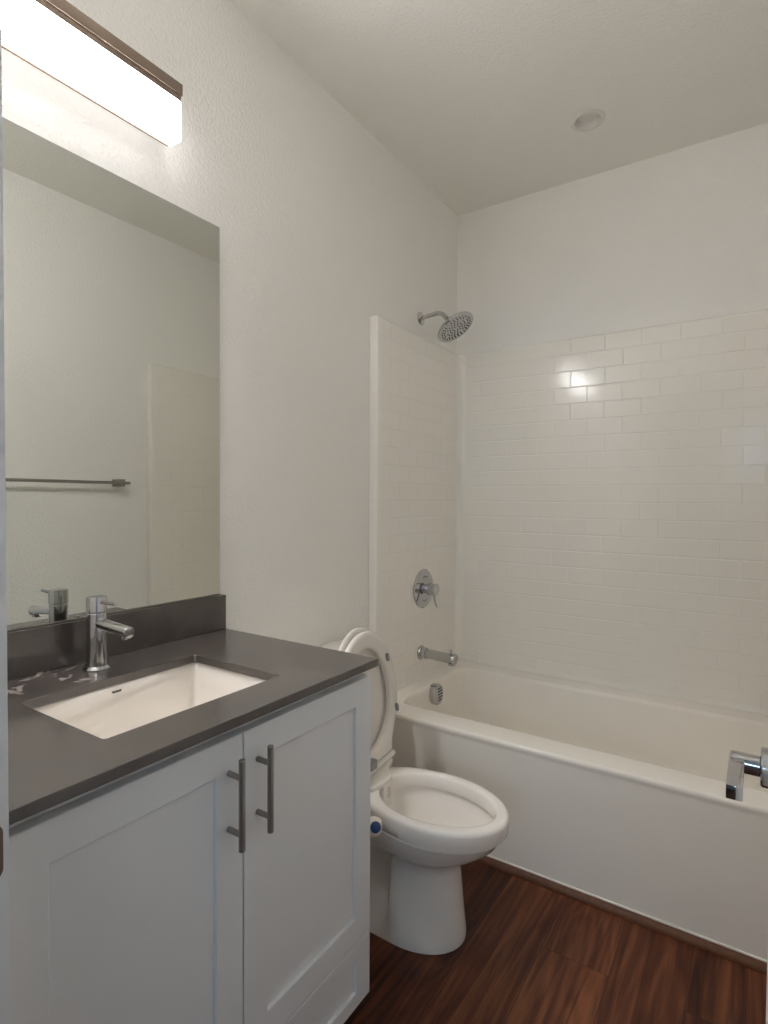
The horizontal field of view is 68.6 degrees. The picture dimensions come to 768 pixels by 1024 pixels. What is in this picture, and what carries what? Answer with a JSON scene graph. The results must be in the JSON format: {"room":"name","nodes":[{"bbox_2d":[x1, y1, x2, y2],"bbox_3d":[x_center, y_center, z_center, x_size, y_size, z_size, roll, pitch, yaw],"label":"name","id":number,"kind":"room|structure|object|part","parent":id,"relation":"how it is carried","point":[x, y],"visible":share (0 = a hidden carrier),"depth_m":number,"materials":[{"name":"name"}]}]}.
{"room":"bathroom","nodes":[
{"label":"bathroom","id":0,"kind":"room"},
{"bbox_2d":[1,0,457,646],"bbox_3d":[-0.334,-0.151,1.988,0.120,2.727,2.616,1,2,34],"label":"wall","id":1,"kind":"structure","parent":0,"point":[324,231],"depth_m":1.86,"materials":[{"name":"white paint"}]},
{"bbox_2d":[1,0,182,146],"bbox_3d":[-0.714,-0.995,1.187,0.102,0.144,0.605,1,2,34],"label":"vanity light","id":2,"kind":"object","parent":1,"relation":"attached to","point":[54,37],"visible":1,"depth_m":1.23,"materials":[{"name":"white plastic"}]},
{"bbox_2d":[2,117,219,631],"bbox_3d":[-0.693,-0.285,1.327,0.008,1.069,0.762,1,2,34],"label":"wall mirror","id":3,"kind":"object","parent":1,"relation":"attached to","point":[112,286],"visible":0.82,"depth_m":1.35,"materials":[{"name":"silver mirror"}]},
{"bbox_2d":[7,594,225,679],"bbox_3d":[-0.700,0.300,1.325,0.019,0.100,0.816,1,2,34],"label":"backsplash","id":4,"kind":"structure","parent":1,"relation":"attached to","point":[33,650],"depth_m":1.38,"materials":[{"name":"grey stone"}]},
{"bbox_2d":[417,311,472,341],"bbox_3d":[0.277,-0.851,2.544,0.255,0.154,0.179,1,2,34],"label":"shower","id":5,"kind":"object","parent":1,"relation":"attached to","point":[456,325],"visible":1,"depth_m":2.52,"materials":[{"name":"silver metal"}]},
{"bbox_3d":[0.232,-0.892,2.573,0.140,0.048,0.020,1,2,34],"label":"arm","id":6,"kind":"part","parent":5,"relation":"part of","materials":[{"name":"silver metal"}]},
{"bbox_2d":[230,0,767,215],"bbox_3d":[0.358,-1.549,1.502,1.761,0.100,2.616,1,2,34],"label":"ceiling","id":7,"kind":"structure","parent":0,"point":[479,100],"depth_m":1.94,"materials":[{"name":"white paint"}]},
{"bbox_2d":[570,108,605,131],"bbox_3d":[0.786,-1.540,2.169,0.129,0.066,0.129,1,2,34],"label":"recessed light","id":8,"kind":"object","parent":7,"relation":"in","point":[588,119],"visible":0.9,"depth_m":2.18,"materials":[{"name":"white plastic"}]},
{"bbox_2d":[344,861,766,1023],"bbox_3d":[0.378,1.266,1.623,1.761,0.080,2.481,1,2,34],"label":"floor","id":9,"kind":"structure","parent":0,"point":[529,953],"depth_m":1.50,"materials":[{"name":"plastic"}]},
{"bbox_2d":[9,673,370,1023],"bbox_3d":[-0.468,0.803,1.183,0.578,0.856,0.818,1,2,34],"label":"vanity cabinet","id":10,"kind":"object","parent":9,"relation":"on","point":[224,878],"visible":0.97,"depth_m":0.99,"materials":[{"name":"paint"}]},
{"bbox_3d":[-0.380,0.725,0.880,0.020,0.633,0.402,1,2,34],"label":"door","id":11,"kind":"part","parent":10,"relation":"part of","materials":[{"name":"paint"}]},
{"bbox_3d":[-0.383,0.725,0.881,0.010,0.511,0.279,1,2,34],"label":"panel","id":12,"kind":"part","parent":10,"relation":"part of","materials":[{"name":"paint"}]},
{"bbox_2d":[7,594,378,825],"bbox_3d":[-0.473,0.315,1.175,0.563,0.118,0.816,1,2,34],"label":"countertop","id":13,"kind":"structure","parent":10,"relation":"on","point":[52,762],"depth_m":1.18,"materials":[{"name":"grey stone"}]},
{"bbox_2d":[82,595,134,671],"bbox_3d":[-0.607,0.271,1.239,0.165,0.163,0.061,1,2,34],"label":"faucet","id":14,"kind":"object","parent":13,"relation":"on","point":[98,625],"visible":1,"depth_m":1.24,"materials":[{"name":"silver metal"}]},
{"bbox_3d":[-0.621,0.206,1.246,0.098,0.034,0.042,1,2,34],"label":"lever","id":15,"kind":"part","parent":14,"relation":"part of","materials":[{"name":"silver metal"}]},
{"bbox_3d":[-0.587,0.254,1.224,0.116,0.034,0.025,1,2,34],"label":"spout","id":16,"kind":"part","parent":14,"relation":"part of","materials":[{"name":"silver metal"}]},
{"bbox_2d":[33,662,265,738],"bbox_3d":[-0.455,0.447,1.141,0.344,0.144,0.455,1,2,34],"label":"sink","id":17,"kind":"object","parent":13,"relation":"in","point":[107,712],"visible":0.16,"depth_m":1.27,"materials":[{"name":"ceramic"}]},
{"bbox_3d":[-0.262,0.517,0.998,0.040,0.163,0.012,1,2,34],"label":"handle","id":18,"kind":"part","parent":10,"relation":"part of","materials":[{"name":"silver metal"}]},
{"bbox_3d":[-0.223,0.516,1.056,0.040,0.163,0.012,1,2,34],"label":"handle","id":19,"kind":"part","parent":10,"relation":"part of","materials":[{"name":"silver metal"}]},
{"bbox_3d":[-0.154,0.718,1.219,0.020,0.633,0.408,1,2,34],"label":"door","id":20,"kind":"part","parent":10,"relation":"part of","materials":[{"name":"paint"}]},
{"bbox_3d":[-0.157,0.718,1.221,0.010,0.511,0.286,1,2,34],"label":"panel","id":21,"kind":"part","parent":10,"relation":"part of","materials":[{"name":"paint"}]},
{"bbox_3d":[-0.269,1.119,1.060,0.020,0.152,0.813,1,2,34],"label":"drawer","id":22,"kind":"part","parent":10,"relation":"part of","materials":[{"name":"paint"}]},
{"bbox_3d":[-0.271,1.119,1.062,0.010,0.080,0.701,1,2,34],"label":"panel","id":23,"kind":"part","parent":10,"relation":"part of","materials":[{"name":"paint"}]},
{"bbox_2d":[319,627,508,954],"bbox_3d":[0.020,0.795,1.737,0.757,0.852,0.459,1,2,34],"label":"toilet","id":24,"kind":"object","parent":9,"relation":"on","point":[425,824],"visible":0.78,"depth_m":1.61,"materials":[{"name":"ceramic"}]},
{"bbox_3d":[-0.206,0.503,1.882,0.210,0.038,0.459,1,2,34],"label":"tank lid","id":25,"kind":"part","parent":24,"relation":"part of","materials":[{"name":"ceramic"}]},
{"bbox_3d":[-0.075,0.582,1.778,0.046,0.429,0.376,1,1,28],"label":"lid","id":26,"kind":"part","parent":24,"relation":"part of","materials":[{"name":"plastic"}]},
{"bbox_3d":[-0.055,0.587,1.767,0.050,0.417,0.390,1,1,28],"label":"seat","id":27,"kind":"part","parent":24,"relation":"part of","materials":[{"name":"plastic"}]},
{"bbox_3d":[-0.029,0.858,1.533,0.047,0.044,0.047,1,2,34],"label":"control knob","id":28,"kind":"part","parent":24,"relation":"part of","materials":[{"name":"plastic"}]},
{"bbox_3d":[0.022,1.026,1.732,0.739,0.390,0.318,1,2,34],"label":"bowl","id":29,"kind":"part","parent":24,"relation":"part of","materials":[{"name":"ceramic"}]},
{"bbox_2d":[392,660,767,962],"bbox_3d":[0.763,0.997,2.192,1.517,0.435,0.846,1,2,34],"label":"bathtub","id":30,"kind":"object","parent":9,"relation":"on","point":[615,796],"visible":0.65,"depth_m":1.85,"materials":[{"name":"ceramic"}]},
{"bbox_2d":[368,309,767,714],"bbox_3d":[0.789,-0.002,2.200,1.519,1.563,0.784,1,2,34],"label":"tub surround","id":31,"kind":"object","parent":30,"relation":"on","point":[593,509],"visible":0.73,"depth_m":2.46,"materials":[{"name":"white tile"}]},
{"bbox_2d":[413,569,439,607],"bbox_3d":[0.211,0.354,2.576,0.074,0.180,0.180,1,2,34],"label":"shower valve","id":32,"kind":"object","parent":31,"relation":"attached to","point":[424,588],"visible":1,"depth_m":2.56,"materials":[{"name":"silver metal"}]},
{"bbox_3d":[0.215,0.354,2.574,0.062,0.055,0.055,1,2,34],"label":"valve knob","id":33,"kind":"part","parent":32,"relation":"part of","materials":[{"name":"silver metal"}]},
{"bbox_2d":[417,645,457,665],"bbox_3d":[0.243,0.647,2.539,0.179,0.070,0.066,1,2,34],"label":"tub spout","id":34,"kind":"object","parent":31,"relation":"attached to","point":[451,659],"visible":1,"depth_m":2.52,"materials":[{"name":"silver metal"}]},
{"bbox_3d":[0.255,0.654,2.531,0.150,0.056,0.048,1,2,34],"label":"spout","id":35,"kind":"part","parent":34,"relation":"part of","materials":[{"name":"silver metal"}]},
{"bbox_2d":[457,123,767,354],"bbox_3d":[1.040,-0.156,2.573,1.521,2.727,0.120,1,2,34],"label":"wall","id":36,"kind":"structure","parent":0,"point":[681,235],"depth_m":2.47,"materials":[{"name":"white paint"}]},
{"bbox_2d":[476,856,766,974],"bbox_3d":[0.523,1.212,1.839,1.519,0.020,0.019,1,2,34],"label":"trim","id":37,"kind":"structure","parent":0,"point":[747,961],"depth_m":1.69,"materials":[{"name":"brown wood"}]},
{"bbox_3d":[-0.338,-0.117,0.502,1.521,2.727,0.135,1,2,34],"label":"wall","id":38,"kind":"structure","parent":0,"visible":0},
{"bbox_2d":[0,0,10,1023],"bbox_3d":[-0.166,0.212,0.393,0.780,2.078,0.137,1,2,34],"label":"trim","id":39,"kind":"structure","parent":38,"relation":"attached to","point":[5,1001],"depth_m":0.65,"materials":[{"name":"paint"}]},
{"bbox_3d":[-0.458,0.393,0.629,0.002,0.066,0.057,1,2,34],"label":"strike plate","id":40,"kind":"part","parent":39,"relation":"part of","materials":[{"name":"metal"}]},
{"bbox_2d":[725,747,767,1023],"bbox_3d":[0.396,0.222,0.529,0.139,2.033,0.711,1,2,34],"label":"door","id":41,"kind":"structure","parent":38,"relation":"in","point":[739,763],"depth_m":0.78,"materials":[{"name":"paint"}]},
{"bbox_3d":[0.500,0.360,0.768,0.052,0.054,0.132,1,2,34],"label":"lever handle","id":42,"kind":"part","parent":41,"relation":"part of","materials":[{"name":"silver metal"}]}
]}

